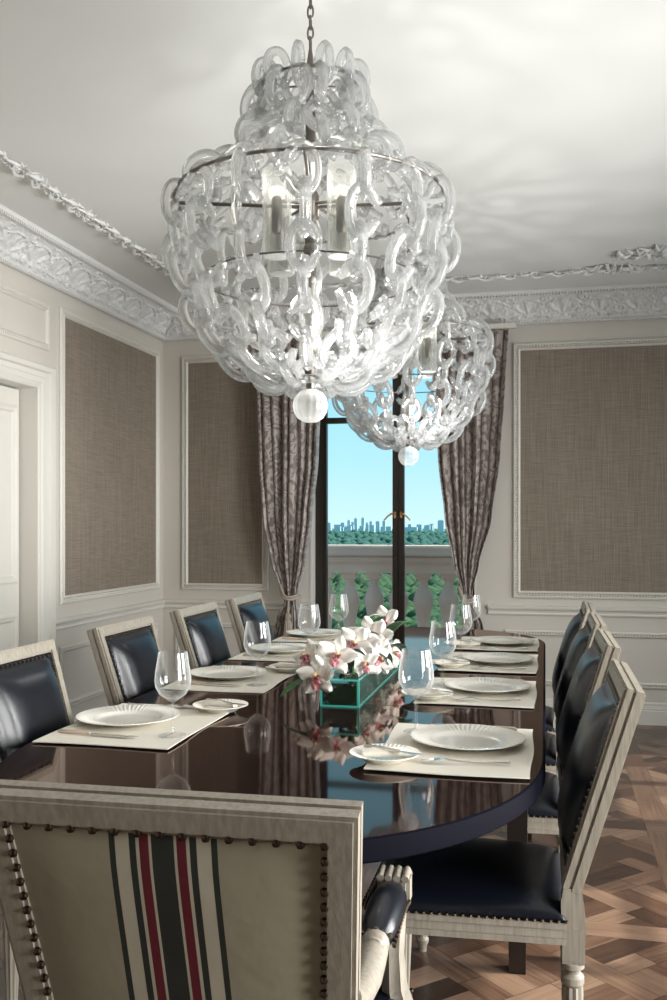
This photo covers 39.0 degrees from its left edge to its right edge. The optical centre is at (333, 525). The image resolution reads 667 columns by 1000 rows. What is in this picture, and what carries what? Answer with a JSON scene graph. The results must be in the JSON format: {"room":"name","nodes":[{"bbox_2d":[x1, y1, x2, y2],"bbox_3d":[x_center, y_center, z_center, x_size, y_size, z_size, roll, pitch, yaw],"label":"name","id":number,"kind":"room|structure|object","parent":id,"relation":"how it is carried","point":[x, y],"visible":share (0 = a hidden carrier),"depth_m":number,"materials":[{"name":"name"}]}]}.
{"room":"dining room","nodes":[
{"label":"dining room","id":0,"kind":"room"},
{"bbox_2d":[0,262,162,719],"bbox_3d":[-2.343,-0.120,2.555,0.226,2.840,8.998,0,0,13],"label":"wall","id":1,"kind":"structure","parent":0,"point":[110,383],"depth_m":5.91,"materials":[{"name":"paint"}]},
{"bbox_2d":[0,283,49,350],"bbox_3d":[-1.754,-1.115,4.640,0.020,0.260,1.385,0,0,13],"label":"trim","id":2,"kind":"structure","parent":1,"relation":"attached to","point":[45,345],"depth_m":5.11,"materials":[{"name":"white paint"}]},
{"bbox_2d":[0,351,55,650],"bbox_3d":[-1.845,0.204,4.679,0.266,2.192,1.390,0,0,13],"label":"door","id":3,"kind":"structure","parent":1,"relation":"in","point":[27,387],"depth_m":5.19,"materials":[{"name":"white paint"}]},
{"bbox_2d":[0,204,177,340],"bbox_3d":[-1.531,-1.447,5.195,0.188,0.184,3.466,0,0,13],"label":"trim","id":4,"kind":"structure","parent":1,"relation":"attached to","point":[25,247],"depth_m":5.44,"materials":[{"name":"white paint"}]},
{"bbox_2d":[59,623,157,706],"bbox_3d":[-1.422,0.882,6.121,0.018,0.365,1.400,0,0,13],"label":"trim","id":5,"kind":"structure","parent":1,"relation":"attached to","point":[86,643],"depth_m":5.64,"materials":[{"name":"white paint"}]},
{"bbox_2d":[58,306,159,604],"bbox_3d":[-1.418,-0.405,6.130,0.022,1.720,1.430,0,0,13],"label":"trim","id":6,"kind":"structure","parent":1,"relation":"attached to","point":[63,313],"depth_m":5.49,"materials":[{"name":"white paint"}]},
{"bbox_2d":[56,599,164,630],"bbox_3d":[-1.412,0.568,6.128,0.034,0.065,1.618,0,0,13],"label":"trim","id":7,"kind":"structure","parent":1,"relation":"attached to","point":[88,618],"depth_m":5.99,"materials":[{"name":"white paint"}]},
{"bbox_2d":[0,0,666,307],"bbox_3d":[0.220,-1.615,2.092,5.429,0.150,9.218,0,0,13],"label":"ceiling","id":8,"kind":"structure","parent":0,"point":[546,120],"depth_m":3.53,"materials":[{"name":"white paint"}]},
{"bbox_2d":[0,151,169,276],"bbox_3d":[-1.393,-1.526,3.853,0.149,0.036,4.911,0,0,13],"label":"trim","id":9,"kind":"structure","parent":8,"relation":"attached to","point":[13,165],"depth_m":4.56,"materials":[{"name":"white paint"}]},
{"bbox_2d":[160,0,460,422],"bbox_3d":[-0.065,-0.915,2.666,0.835,1.247,0.842,0,0,13],"label":"chandelier","id":10,"kind":"object","parent":8,"relation":"hanging from","point":[364,140],"visible":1,"depth_m":2.50,"materials":[{"name":"clear glass"}]},
{"bbox_2d":[330,208,495,465],"bbox_3d":[0.365,-0.915,4.588,0.835,1.247,0.842,0,0,13],"label":"chandelier","id":11,"kind":"object","parent":8,"relation":"hanging from","point":[389,437],"visible":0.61,"depth_m":4.43,"materials":[{"name":"clear glass"}]},
{"bbox_2d":[215,264,666,295],"bbox_3d":[1.053,-1.526,5.771,3.976,0.036,0.133,0,0,13],"label":"trim","id":12,"kind":"structure","parent":8,"relation":"attached to","point":[657,267],"depth_m":5.75,"materials":[{"name":"white paint"}]},
{"bbox_2d":[579,244,666,275],"bbox_3d":[1.781,-1.522,5.405,0.724,0.035,0.521,0,0,13],"label":"trim","id":13,"kind":"structure","parent":8,"relation":"attached to","point":[621,256],"depth_m":5.36,"materials":[{"name":"white paint"}]},
{"bbox_2d":[0,725,666,999],"bbox_3d":[0.410,1.360,2.501,5.620,0.120,10.100,0,0,13],"label":"floor","id":14,"kind":"structure","parent":0,"point":[624,890],"depth_m":3.00,"materials":[{"name":"brown wood"}]},
{"bbox_2d":[0,639,73,999],"bbox_3d":[-0.643,0.823,2.604,0.621,0.954,0.482,0,0,13],"label":"dining chair","id":15,"kind":"object","parent":14,"relation":"on","point":[34,701],"visible":0.25,"depth_m":2.61,"materials":[{"name":"black leather"}]},
{"bbox_2d":[0,652,68,760],"bbox_3d":[-0.833,0.570,2.647,0.130,0.379,0.389,0,0,13],"label":"cushion","id":16,"kind":"object","parent":15,"relation":"on","point":[34,703],"depth_m":2.62,"materials":[{"name":"black leather"}]},
{"bbox_2d":[87,615,168,705],"bbox_3d":[-0.491,0.823,3.375,0.621,0.954,0.482,0,0,13],"label":"dining chair","id":17,"kind":"object","parent":14,"relation":"on","point":[125,653],"visible":0.33,"depth_m":3.30,"materials":[{"name":"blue leather"}]},
{"bbox_2d":[105,625,167,701],"bbox_3d":[-0.680,0.570,3.417,0.130,0.379,0.389,0,0,13],"label":"cushion","id":18,"kind":"object","parent":17,"relation":"on","point":[133,649],"depth_m":3.34,"materials":[{"name":"black leather"}]},
{"bbox_2d":[169,601,230,674],"bbox_3d":[-0.327,0.823,4.056,0.621,0.954,0.482,0,0,13],"label":"dining chair","id":19,"kind":"object","parent":14,"relation":"on","point":[199,631],"visible":0.27,"depth_m":3.98,"materials":[{"name":"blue leather"}]},
{"bbox_2d":[184,609,230,666],"bbox_3d":[-0.517,0.570,4.098,0.130,0.379,0.389,0,0,13],"label":"cushion","id":20,"kind":"object","parent":19,"relation":"on","point":[204,629],"depth_m":4.01,"materials":[{"name":"blue leather"}]},
{"bbox_2d":[0,779,412,999],"bbox_3d":[-0.163,0.823,1.509,0.531,0.954,0.621,0,0,12],"label":"armchair","id":21,"kind":"object","parent":14,"relation":"on","point":[107,892],"visible":1,"depth_m":1.24,"materials":[{"name":"fabric"}]},
{"bbox_2d":[225,592,273,652],"bbox_3d":[-0.169,0.823,4.671,0.621,0.954,0.482,0,0,13],"label":"dining chair","id":22,"kind":"object","parent":14,"relation":"on","point":[250,607],"visible":0.34,"depth_m":4.58,"materials":[{"name":"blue leather"}]},
{"bbox_2d":[237,599,273,645],"bbox_3d":[-0.358,0.570,4.713,0.130,0.379,0.389,0,0,13],"label":"cushion","id":23,"kind":"object","parent":22,"relation":"on","point":[248,610],"depth_m":4.62,"materials":[{"name":"blue leather"}]},
{"bbox_2d":[0,627,544,974],"bbox_3d":[0.101,0.925,3.390,1.290,0.750,3.580,0,0,13],"label":"dining table","id":24,"kind":"object","parent":14,"relation":"on","point":[291,745],"visible":0.48,"depth_m":2.26,"materials":[{"name":"brown wood"}]},
{"bbox_2d":[32,703,227,749],"bbox_3d":[-0.528,0.546,2.599,0.371,0.006,0.528,0,0,13],"label":"placemat","id":25,"kind":"object","parent":24,"relation":"on","point":[189,721],"visible":0.67,"depth_m":2.49,"materials":[{"name":"beige fabric"}]},
{"bbox_2d":[58,729,138,736],"bbox_3d":[-0.613,0.539,2.448,0.235,0.012,0.017,0,0,18],"label":"knife","id":26,"kind":"object","parent":25,"relation":"on","point":[69,731],"visible":1,"depth_m":2.46,"materials":[{"name":"silver metal"}]},
{"bbox_2d":[76,704,179,726],"bbox_3d":[-0.572,0.534,2.630,0.284,0.021,0.284,0,0,13],"label":"dinner plate","id":27,"kind":"object","parent":25,"relation":"on","point":[134,715],"visible":1,"depth_m":2.66,"materials":[{"name":"white"}]},
{"bbox_2d":[128,702,192,707],"bbox_3d":[-0.516,0.537,2.827,0.208,0.012,0.024,0,0,9],"label":"fork","id":28,"kind":"object","parent":25,"relation":"on","point":[185,705],"visible":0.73,"depth_m":2.82,"materials":[{"name":"silver metal"}]},
{"bbox_2d":[154,650,190,733],"bbox_3d":[-0.417,0.436,2.451,0.095,0.218,0.095,0,0,13],"label":"wine glass","id":29,"kind":"object","parent":25,"relation":"on","point":[183,650],"visible":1,"depth_m":2.45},
{"bbox_2d":[192,699,247,713],"bbox_3d":[-0.333,0.534,2.781,0.164,0.021,0.164,0,0,13],"label":"bread plate","id":30,"kind":"object","parent":25,"relation":"on","point":[209,709],"visible":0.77,"depth_m":2.76,"materials":[{"name":"white"}]},
{"bbox_2d":[198,700,236,707],"bbox_3d":[-0.346,0.523,2.785,0.129,0.024,0.031,0,0,25],"label":"folded napkin","id":31,"kind":"object","parent":30,"relation":"on","point":[215,703],"visible":0.93,"depth_m":2.77,"materials":[{"name":"beige fabric"}]},
{"bbox_2d":[160,668,296,693],"bbox_3d":[-0.352,0.546,3.380,0.371,0.006,0.528,0,0,13],"label":"placemat","id":32,"kind":"object","parent":24,"relation":"on","point":[272,677],"visible":0.48,"depth_m":3.25,"materials":[{"name":"beige fabric"}]},
{"bbox_2d":[179,680,241,685],"bbox_3d":[-0.423,0.539,3.225,0.235,0.012,0.017,0,0,18],"label":"knife","id":33,"kind":"object","parent":32,"relation":"on","point":[181,681],"visible":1,"depth_m":3.23,"materials":[{"name":"silver metal"}]},
{"bbox_2d":[188,665,266,679],"bbox_3d":[-0.382,0.534,3.407,0.284,0.021,0.284,0,0,13],"label":"dinner plate","id":34,"kind":"object","parent":32,"relation":"on","point":[226,672],"visible":1,"depth_m":3.45,"materials":[{"name":"white"}]},
{"bbox_2d":[268,662,296,672],"bbox_3d":[-0.162,0.534,3.542,0.164,0.021,0.164,0,0,13],"label":"bread plate","id":35,"kind":"object","parent":32,"relation":"on","point":[284,670],"visible":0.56,"depth_m":3.49,"materials":[{"name":"white"}]},
{"bbox_2d":[273,663,300,668],"bbox_3d":[-0.175,0.523,3.546,0.129,0.024,0.031,0,0,25],"label":"folded napkin","id":36,"kind":"object","parent":35,"relation":"on","point":[280,665],"visible":0.79,"depth_m":3.53,"materials":[{"name":"beige fabric"}]},
{"bbox_2d":[228,645,322,661],"bbox_3d":[-0.199,0.546,4.063,0.371,0.006,0.508,0,0,13],"label":"placemat","id":37,"kind":"object","parent":24,"relation":"on","point":[240,656],"visible":0.34,"depth_m":3.92,"materials":[{"name":"beige fabric"}]},
{"bbox_2d":[243,653,289,656],"bbox_3d":[-0.268,0.539,3.918,0.235,0.012,0.017,0,0,18],"label":"knife","id":38,"kind":"object","parent":37,"relation":"on","point":[245,654],"visible":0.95,"depth_m":3.93,"materials":[{"name":"silver metal"}]},
{"bbox_2d":[249,642,305,653],"bbox_3d":[-0.226,0.534,4.099,0.284,0.021,0.284,0,0,13],"label":"dinner plate","id":39,"kind":"object","parent":37,"relation":"on","point":[276,648],"visible":0.95,"depth_m":4.15,"materials":[{"name":"white"}]},
{"bbox_2d":[272,633,340,641],"bbox_3d":[-0.065,0.546,4.658,0.371,0.006,0.488,0,0,13],"label":"placemat","id":40,"kind":"object","parent":24,"relation":"on","point":[334,636],"visible":0.41,"depth_m":4.58,"materials":[{"name":"beige fabric"}]},
{"bbox_2d":[286,628,340,636],"bbox_3d":[-0.095,0.534,4.685,0.284,0.021,0.284,0,0,13],"label":"dinner plate","id":41,"kind":"object","parent":40,"relation":"on","point":[320,632],"visible":0.98,"depth_m":4.74,"materials":[{"name":"white"}]},
{"bbox_2d":[320,660,399,707],"bbox_3d":[0.109,0.490,3.266,0.122,0.119,0.826,0,0,13],"label":"trough","id":42,"kind":"object","parent":24,"relation":"on","point":[342,691],"visible":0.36,"depth_m":2.88,"materials":[{"name":"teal glass"}]},
{"bbox_2d":[280,678,310,697],"bbox_3d":[-0.089,0.487,2.870,0.122,0.055,0.127,0,0,13],"label":"leaf","id":43,"kind":"object","parent":42,"relation":"in","point":[296,682],"visible":0.66,"depth_m":2.85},
{"bbox_2d":[292,639,317,666],"bbox_3d":[-0.087,0.410,2.990,0.077,0.162,0.164,0,0,-44],"label":"bloom","id":44,"kind":"object","parent":42,"relation":"in","point":[304,657],"visible":0.83,"depth_m":2.99,"materials":[{"name":"white plant"}]},
{"bbox_2d":[295,655,333,692],"bbox_3d":[-0.054,0.448,2.850,0.139,0.130,0.048,0,0,21],"label":"bloom","id":45,"kind":"object","parent":42,"relation":"in","point":[320,674],"visible":1,"depth_m":2.85,"materials":[{"name":"white plant"}]},
{"bbox_2d":[318,636,356,673],"bbox_3d":[0.010,0.397,2.950,0.157,0.154,0.071,0,0,3],"label":"bloom","id":46,"kind":"object","parent":42,"relation":"on","point":[336,654],"visible":0.94,"depth_m":2.95,"materials":[{"name":"white plant"}]},
{"bbox_2d":[339,672,358,686],"bbox_3d":[0.045,0.469,2.892,0.069,0.038,0.069,0,0,13],"label":"orchid leaf","id":47,"kind":"object","parent":42,"relation":"on","point":[354,676],"visible":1,"depth_m":2.88,"materials":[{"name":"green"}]},
{"bbox_2d":[347,648,364,673],"bbox_3d":[0.064,0.429,2.978,0.073,0.079,0.049,0,0,13],"label":"orchid leaf","id":48,"kind":"object","parent":42,"relation":"in","point":[350,664],"visible":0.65,"depth_m":2.97,"materials":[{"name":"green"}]},
{"bbox_2d":[341,627,371,653],"bbox_3d":[0.070,0.378,3.075,0.172,0.171,0.083,0,0,25],"label":"bloom","id":49,"kind":"object","parent":42,"relation":"in","point":[353,640],"visible":0.7,"depth_m":3.09,"materials":[{"name":"white plant"}]},
{"bbox_2d":[354,647,378,676],"bbox_3d":[0.096,0.432,2.996,0.118,0.111,0.037,0,0,-22],"label":"bloom","id":50,"kind":"object","parent":42,"relation":"on","point":[365,664],"visible":0.91,"depth_m":3.00,"materials":[{"name":"white plant"}]},
{"bbox_2d":[353,616,384,638],"bbox_3d":[0.126,0.376,3.356,0.159,0.154,0.055,0,0,11],"label":"bloom","id":51,"kind":"object","parent":42,"relation":"in","point":[378,627],"visible":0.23,"depth_m":3.35,"materials":[{"name":"white plant"}]},
{"bbox_2d":[366,627,379,653],"bbox_3d":[0.099,0.395,3.218,0.145,0.140,0.096,0,0,18],"label":"bloom","id":52,"kind":"object","parent":42,"relation":"in","point":[373,640],"visible":0.13,"depth_m":3.21,"materials":[{"name":"white plant"}]},
{"bbox_2d":[369,615,385,622],"bbox_3d":[0.161,0.394,3.539,0.062,0.110,0.149,0,0,13],"label":"orchid leaf","id":53,"kind":"object","parent":42,"relation":"in","point":[374,618],"visible":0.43,"depth_m":3.56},
{"bbox_2d":[372,634,387,648],"bbox_3d":[0.155,0.416,3.305,0.131,0.135,0.092,0,0,-24],"label":"bloom","id":54,"kind":"object","parent":42,"relation":"on","point":[383,641],"visible":0.12,"depth_m":3.32,"materials":[{"name":"white plant"}]},
{"bbox_2d":[370,644,393,673],"bbox_3d":[0.157,0.435,3.109,0.136,0.140,0.056,0,0,-34],"label":"bloom","id":55,"kind":"object","parent":42,"relation":"in","point":[381,663],"visible":0.8,"depth_m":3.11,"materials":[{"name":"white plant"}]},
{"bbox_2d":[368,605,397,626],"bbox_3d":[0.190,0.355,3.640,0.152,0.148,0.091,0,0,6],"label":"bloom","id":56,"kind":"object","parent":42,"relation":"in","point":[391,615],"visible":0.41,"depth_m":3.64,"materials":[{"name":"white plant"}]},
{"bbox_2d":[370,644,398,673],"bbox_3d":[0.163,0.440,3.152,0.139,0.138,0.088,0,0,-36],"label":"bloom","id":57,"kind":"object","parent":42,"relation":"in","point":[388,646],"visible":0.34,"depth_m":3.16,"materials":[{"name":"white plant"}]},
{"bbox_2d":[379,619,393,640],"bbox_3d":[0.162,0.398,3.497,0.151,0.148,0.077,0,0,17],"label":"bloom","id":58,"kind":"object","parent":42,"relation":"in","point":[387,633],"visible":0.12,"depth_m":3.49,"materials":[{"name":"white plant"}]},
{"bbox_2d":[391,639,402,667],"bbox_3d":[0.216,0.457,3.384,0.138,0.141,0.054,0,0,-37],"label":"bloom","id":59,"kind":"object","parent":42,"relation":"in","point":[395,651],"visible":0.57,"depth_m":3.39,"materials":[{"name":"white plant"}]},
{"bbox_2d":[386,621,411,631],"bbox_3d":[0.232,0.409,3.536,0.123,0.099,0.115,0,0,13],"label":"orchid leaf","id":60,"kind":"object","parent":42,"relation":"in","point":[393,626],"visible":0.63,"depth_m":3.56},
{"bbox_2d":[391,643,407,656],"bbox_3d":[0.209,0.442,3.332,0.113,0.053,0.062,0,0,13],"label":"orchid leaf","id":61,"kind":"object","parent":42,"relation":"in","point":[400,646],"visible":0.62,"depth_m":3.32,"materials":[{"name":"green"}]},
{"bbox_2d":[364,723,533,778],"bbox_3d":[0.302,0.546,2.315,0.371,0.006,0.513,0,0,13],"label":"placemat","id":62,"kind":"object","parent":24,"relation":"on","point":[520,756],"visible":0.57,"depth_m":2.21,"materials":[{"name":"beige fabric"}]},
{"bbox_2d":[349,743,419,764],"bbox_3d":[0.119,0.534,2.192,0.164,0.021,0.164,0,0,13],"label":"bread plate","id":63,"kind":"object","parent":62,"relation":"on","point":[357,751],"visible":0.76,"depth_m":2.18,"materials":[{"name":"white"}]},
{"bbox_2d":[363,746,417,756],"bbox_3d":[0.133,0.523,2.189,0.129,0.024,0.031,0,0,1],"label":"folded napkin","id":64,"kind":"object","parent":63,"relation":"on","point":[372,751],"visible":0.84,"depth_m":2.18,"materials":[{"name":"beige fabric"}]},
{"bbox_2d":[364,744,421,754],"bbox_3d":[0.134,0.516,2.173,0.150,0.012,0.017,0,0,33],"label":"butter knife","id":65,"kind":"object","parent":63,"relation":"on","point":[388,749],"visible":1,"depth_m":2.17,"materials":[{"name":"silver metal"}]},
{"bbox_2d":[398,648,433,729],"bbox_3d":[0.219,0.436,2.503,0.095,0.218,0.095,0,0,13],"label":"wine glass","id":66,"kind":"object","parent":62,"relation":"on","point":[403,648],"visible":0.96,"depth_m":2.50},
{"bbox_2d":[419,758,510,763],"bbox_3d":[0.299,0.537,2.157,0.208,0.012,0.024,0,0,9],"label":"fork","id":67,"kind":"object","parent":62,"relation":"on","point":[420,759],"visible":1,"depth_m":2.16,"materials":[{"name":"silver metal"}]},
{"bbox_2d":[411,724,525,750],"bbox_3d":[0.336,0.534,2.359,0.284,0.021,0.284,0,0,13],"label":"dinner plate","id":68,"kind":"object","parent":62,"relation":"on","point":[461,737],"visible":1,"depth_m":2.39,"materials":[{"name":"white"}]},
{"bbox_2d":[413,677,536,707],"bbox_3d":[0.482,0.546,3.115,0.371,0.006,0.513,0,0,13],"label":"placemat","id":69,"kind":"object","parent":24,"relation":"on","point":[528,696],"visible":0.58,"depth_m":3.00,"materials":[{"name":"beige fabric"}]},
{"bbox_2d":[401,687,452,700],"bbox_3d":[0.297,0.534,2.987,0.164,0.021,0.164,0,0,13],"label":"bread plate","id":70,"kind":"object","parent":69,"relation":"on","point":[408,690],"visible":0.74,"depth_m":2.94,"materials":[{"name":"white"}]},
{"bbox_2d":[411,688,451,695],"bbox_3d":[0.311,0.523,2.984,0.129,0.024,0.031,0,0,1],"label":"folded napkin","id":71,"kind":"object","parent":70,"relation":"on","point":[418,691],"visible":0.8,"depth_m":2.97,"materials":[{"name":"beige fabric"}]},
{"bbox_2d":[412,686,454,692],"bbox_3d":[0.313,0.516,2.968,0.150,0.012,0.017,0,0,33],"label":"butter knife","id":72,"kind":"object","parent":70,"relation":"on","point":[414,687],"visible":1,"depth_m":2.97,"materials":[{"name":"silver metal"}]},
{"bbox_2d":[453,697,519,700],"bbox_3d":[0.476,0.537,2.932,0.208,0.012,0.024,0,0,9],"label":"fork","id":73,"kind":"object","parent":69,"relation":"on","point":[457,698],"visible":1,"depth_m":2.93,"materials":[{"name":"silver metal"}]},
{"bbox_2d":[444,677,530,693],"bbox_3d":[0.512,0.534,3.134,0.284,0.021,0.284,0,0,13],"label":"dinner plate","id":74,"kind":"object","parent":69,"relation":"on","point":[481,685],"visible":1,"depth_m":3.17,"materials":[{"name":"white"}]},
{"bbox_2d":[438,652,537,673],"bbox_3d":[0.631,0.546,3.779,0.371,0.006,0.538,0,0,13],"label":"placemat","id":75,"kind":"object","parent":24,"relation":"on","point":[531,666],"visible":0.48,"depth_m":3.66,"materials":[{"name":"beige fabric"}]},
{"bbox_2d":[428,658,469,667],"bbox_3d":[0.447,0.534,3.651,0.164,0.021,0.164,0,0,13],"label":"bread plate","id":76,"kind":"object","parent":75,"relation":"on","point":[433,661],"visible":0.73,"depth_m":3.60,"materials":[{"name":"white"}]},
{"bbox_2d":[436,658,466,664],"bbox_3d":[0.460,0.523,3.647,0.129,0.024,0.031,0,0,1],"label":"folded napkin","id":77,"kind":"object","parent":76,"relation":"on","point":[439,661],"visible":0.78,"depth_m":3.63,"materials":[{"name":"beige fabric"}]},
{"bbox_2d":[462,652,533,664],"bbox_3d":[0.660,0.534,3.777,0.284,0.021,0.284,0,0,13],"label":"dinner plate","id":78,"kind":"object","parent":75,"relation":"on","point":[494,658],"visible":1,"depth_m":3.81,"materials":[{"name":"white"}]},
{"bbox_2d":[470,666,525,668],"bbox_3d":[0.623,0.537,3.575,0.208,0.012,0.024,0,0,9],"label":"fork","id":79,"kind":"object","parent":75,"relation":"on","point":[477,666],"visible":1,"depth_m":3.57,"materials":[{"name":"silver metal"}]},
{"bbox_2d":[454,636,538,651],"bbox_3d":[0.764,0.546,4.369,0.371,0.006,0.488,0,0,13],"label":"placemat","id":80,"kind":"object","parent":24,"relation":"on","point":[531,646],"visible":0.46,"depth_m":4.27,"materials":[{"name":"beige fabric"}]},
{"bbox_2d":[444,641,480,647],"bbox_3d":[0.581,0.534,4.246,0.164,0.021,0.164,0,0,13],"label":"bread plate","id":81,"kind":"object","parent":80,"relation":"on","point":[445,642],"visible":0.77,"depth_m":4.20,"materials":[{"name":"white"}]},
{"bbox_2d":[451,640,479,644],"bbox_3d":[0.594,0.523,4.242,0.129,0.024,0.031,0,0,1],"label":"folded napkin","id":82,"kind":"object","parent":81,"relation":"on","point":[452,642],"visible":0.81,"depth_m":4.23,"materials":[{"name":"beige fabric"}]},
{"bbox_2d":[472,636,534,645],"bbox_3d":[0.786,0.534,4.364,0.284,0.021,0.284,0,0,13],"label":"dinner plate","id":83,"kind":"object","parent":80,"relation":"on","point":[491,640],"visible":1,"depth_m":4.41,"materials":[{"name":"white"}]},
{"bbox_2d":[362,659,645,999],"bbox_3d":[0.413,0.823,2.300,0.621,0.954,0.482,0,0,13],"label":"dining chair","id":84,"kind":"object","parent":14,"relation":"on","point":[477,888],"visible":0.83,"depth_m":2.11,"materials":[{"name":"leather"}]},
{"bbox_2d":[557,673,619,862],"bbox_3d":[0.603,0.570,2.258,0.130,0.379,0.389,0,0,13],"label":"cushion","id":85,"kind":"object","parent":84,"relation":"on","point":[595,725],"depth_m":2.13,"materials":[{"name":"black leather"}]},
{"bbox_2d":[416,628,620,951],"bbox_3d":[0.584,0.823,3.037,0.621,0.954,0.482,0,0,12],"label":"dining chair","id":86,"kind":"object","parent":14,"relation":"on","point":[589,674],"visible":0.41,"depth_m":2.86,"materials":[{"name":"black leather"}]},
{"bbox_2d":[556,640,601,774],"bbox_3d":[0.774,0.570,2.996,0.130,0.379,0.389,0,0,12],"label":"cushion","id":87,"kind":"object","parent":86,"relation":"on","point":[583,678],"depth_m":2.87,"materials":[{"name":"black leather"}]},
{"bbox_2d":[545,601,595,734],"bbox_3d":[0.844,0.823,4.217,0.621,0.954,0.482,0,0,13],"label":"dining chair","id":88,"kind":"object","parent":14,"relation":"on","point":[578,621],"visible":0.27,"depth_m":4.05,"materials":[{"name":"black leather"}]},
{"bbox_2d":[552,609,582,694],"bbox_3d":[1.034,0.570,4.172,0.130,0.379,0.389,0,0,13],"label":"cushion","id":89,"kind":"object","parent":88,"relation":"on","point":[573,627],"depth_m":4.05,"materials":[{"name":"black leather"}]},
{"bbox_2d":[545,612,606,774],"bbox_3d":[0.722,0.823,3.651,0.621,0.954,0.482,0,0,13],"label":"dining chair","id":90,"kind":"object","parent":14,"relation":"on","point":[582,641],"visible":0.23,"depth_m":3.49,"materials":[{"name":"black leather"}]},
{"bbox_2d":[554,621,591,721],"bbox_3d":[0.912,0.570,3.608,0.130,0.379,0.389,0,0,13],"label":"cushion","id":91,"kind":"object","parent":90,"relation":"on","point":[578,646],"depth_m":3.49,"materials":[{"name":"black leather"}]},
{"bbox_2d":[163,318,666,702],"bbox_3d":[1.206,-0.120,6.478,5.429,2.840,0.226,0,0,13],"label":"wall","id":92,"kind":"structure","parent":0,"point":[593,421],"depth_m":6.31,"materials":[{"name":"paint"}]},
{"bbox_2d":[181,355,268,590],"bbox_3d":[-0.786,-0.385,6.805,0.660,1.700,0.022,0,0,13],"label":"trim","id":93,"kind":"structure","parent":92,"relation":"attached to","point":[185,585],"depth_m":6.86,"materials":[{"name":"white paint"}]},
{"bbox_2d":[175,623,274,671],"bbox_3d":[-0.698,0.882,6.788,0.940,0.365,0.018,0,0,13],"label":"trim","id":94,"kind":"structure","parent":92,"relation":"attached to","point":[178,668],"depth_m":6.88,"materials":[{"name":"white paint"}]},
{"bbox_2d":[164,599,310,610],"bbox_3d":[-0.709,0.568,6.782,1.119,0.065,0.034,0,0,13],"label":"trim","id":95,"kind":"structure","parent":92,"relation":"attached to","point":[169,603],"depth_m":6.81,"materials":[{"name":"white paint"}]},
{"bbox_2d":[256,323,515,338],"bbox_3d":[0.306,-1.323,6.489,1.870,0.035,0.160,0,0,13],"label":"track","id":96,"kind":"object","parent":92,"relation":"attached to","point":[512,326],"visible":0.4,"depth_m":6.24,"materials":[{"name":"white paint"}]},
{"bbox_2d":[249,339,320,638],"bbox_3d":[-0.337,-0.010,6.551,0.507,2.580,0.164,0,0,13],"label":"curtain","id":97,"kind":"object","parent":96,"relation":"hanging from","point":[288,445],"visible":0.7,"depth_m":6.54,"materials":[{"name":"fabric"}]},
{"bbox_2d":[429,328,508,629],"bbox_3d":[0.900,-0.010,6.274,0.524,2.580,0.167,0,0,13],"label":"curtain","id":98,"kind":"object","parent":96,"relation":"hanging from","point":[468,465],"visible":0.6,"depth_m":6.26,"materials":[{"name":"fabric"}]},
{"bbox_2d":[310,349,475,628],"bbox_3d":[0.426,-0.015,6.646,1.205,2.410,0.300,0,0,13],"label":"window","id":99,"kind":"structure","parent":92,"relation":"in","point":[318,536],"depth_m":6.69,"materials":[{"name":"brown wood"}]},
{"bbox_2d":[164,283,666,340],"bbox_3d":[1.159,-1.447,6.271,4.965,0.184,0.188,0,0,13],"label":"trim","id":100,"kind":"structure","parent":92,"relation":"attached to","point":[632,301],"depth_m":6.22,"materials":[{"name":"white paint"}]},
{"bbox_2d":[488,605,666,617],"bbox_3d":[2.329,0.568,6.099,2.630,0.065,0.034,0,0,13],"label":"trim","id":101,"kind":"structure","parent":92,"relation":"attached to","point":[636,612],"depth_m":6.27,"materials":[{"name":"white paint"}]},
{"bbox_2d":[505,629,666,689],"bbox_3d":[1.765,0.882,6.234,1.250,0.365,0.018,0,0,13],"label":"trim","id":102,"kind":"structure","parent":92,"relation":"attached to","point":[523,632],"depth_m":6.20,"materials":[{"name":"white paint"}]},
{"bbox_2d":[513,337,666,599],"bbox_3d":[2.338,-0.372,6.103,2.315,1.715,0.022,0,0,13],"label":"trim","id":103,"kind":"structure","parent":92,"relation":"attached to","point":[517,347],"depth_m":6.33,"materials":[{"name":"white paint"}]},
{"bbox_2d":[545,698,666,725],"bbox_3d":[2.331,1.228,6.105,2.630,0.145,0.020,0,0,13],"label":"baseboard","id":104,"kind":"structure","parent":92,"relation":"attached to","point":[651,713],"depth_m":6.15,"materials":[{"name":"white paint"}]},
{"label":"outside","id":105,"kind":"structure","parent":0,"visible":0},
{"bbox_2d":[332,529,445,532],"bbox_3d":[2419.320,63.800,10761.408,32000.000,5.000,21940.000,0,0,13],"label":"park","id":106,"kind":"structure","parent":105,"point":[435,530],"depth_m":8883.94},
{"bbox_2d":[328,529,449,544],"bbox_3d":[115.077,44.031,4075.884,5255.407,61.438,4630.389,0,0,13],"label":"forest","id":107,"kind":"object","parent":106,"relation":"on","point":[353,537],"visible":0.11,"depth_m":2939.64,"materials":[{"name":"plant"}]},
{"bbox_2d":[330,573,463,627],"bbox_3d":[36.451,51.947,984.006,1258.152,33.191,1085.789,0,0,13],"label":"park trees","id":108,"kind":"object","parent":106,"relation":"on","point":[435,584],"visible":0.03,"depth_m":674.60,"materials":[{"name":"green plant"}]},
{"bbox_2d":[438,520,443,531],"bbox_3d":[984.265,1.776,8634.059,54.936,119.047,54.936,0,0,13],"label":"apartment tower","id":109,"kind":"structure","parent":106,"relation":"on","point":[440,522],"depth_m":8608.51,"materials":[{"name":"blue"}]},
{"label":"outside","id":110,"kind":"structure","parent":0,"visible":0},
{"bbox_3d":[1.168,1.435,7.475,11.000,0.230,1.702,0,0,13],"label":"balcony slab","id":111,"kind":"object","parent":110,"visible":0},
{"bbox_2d":[328,545,458,628],"bbox_3d":[1.267,0.743,7.915,9.000,1.155,0.340,0,0,13],"label":"balustrade","id":112,"kind":"object","parent":111,"relation":"on","point":[424,561],"visible":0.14,"depth_m":7.99,"materials":[{"name":"stone"}]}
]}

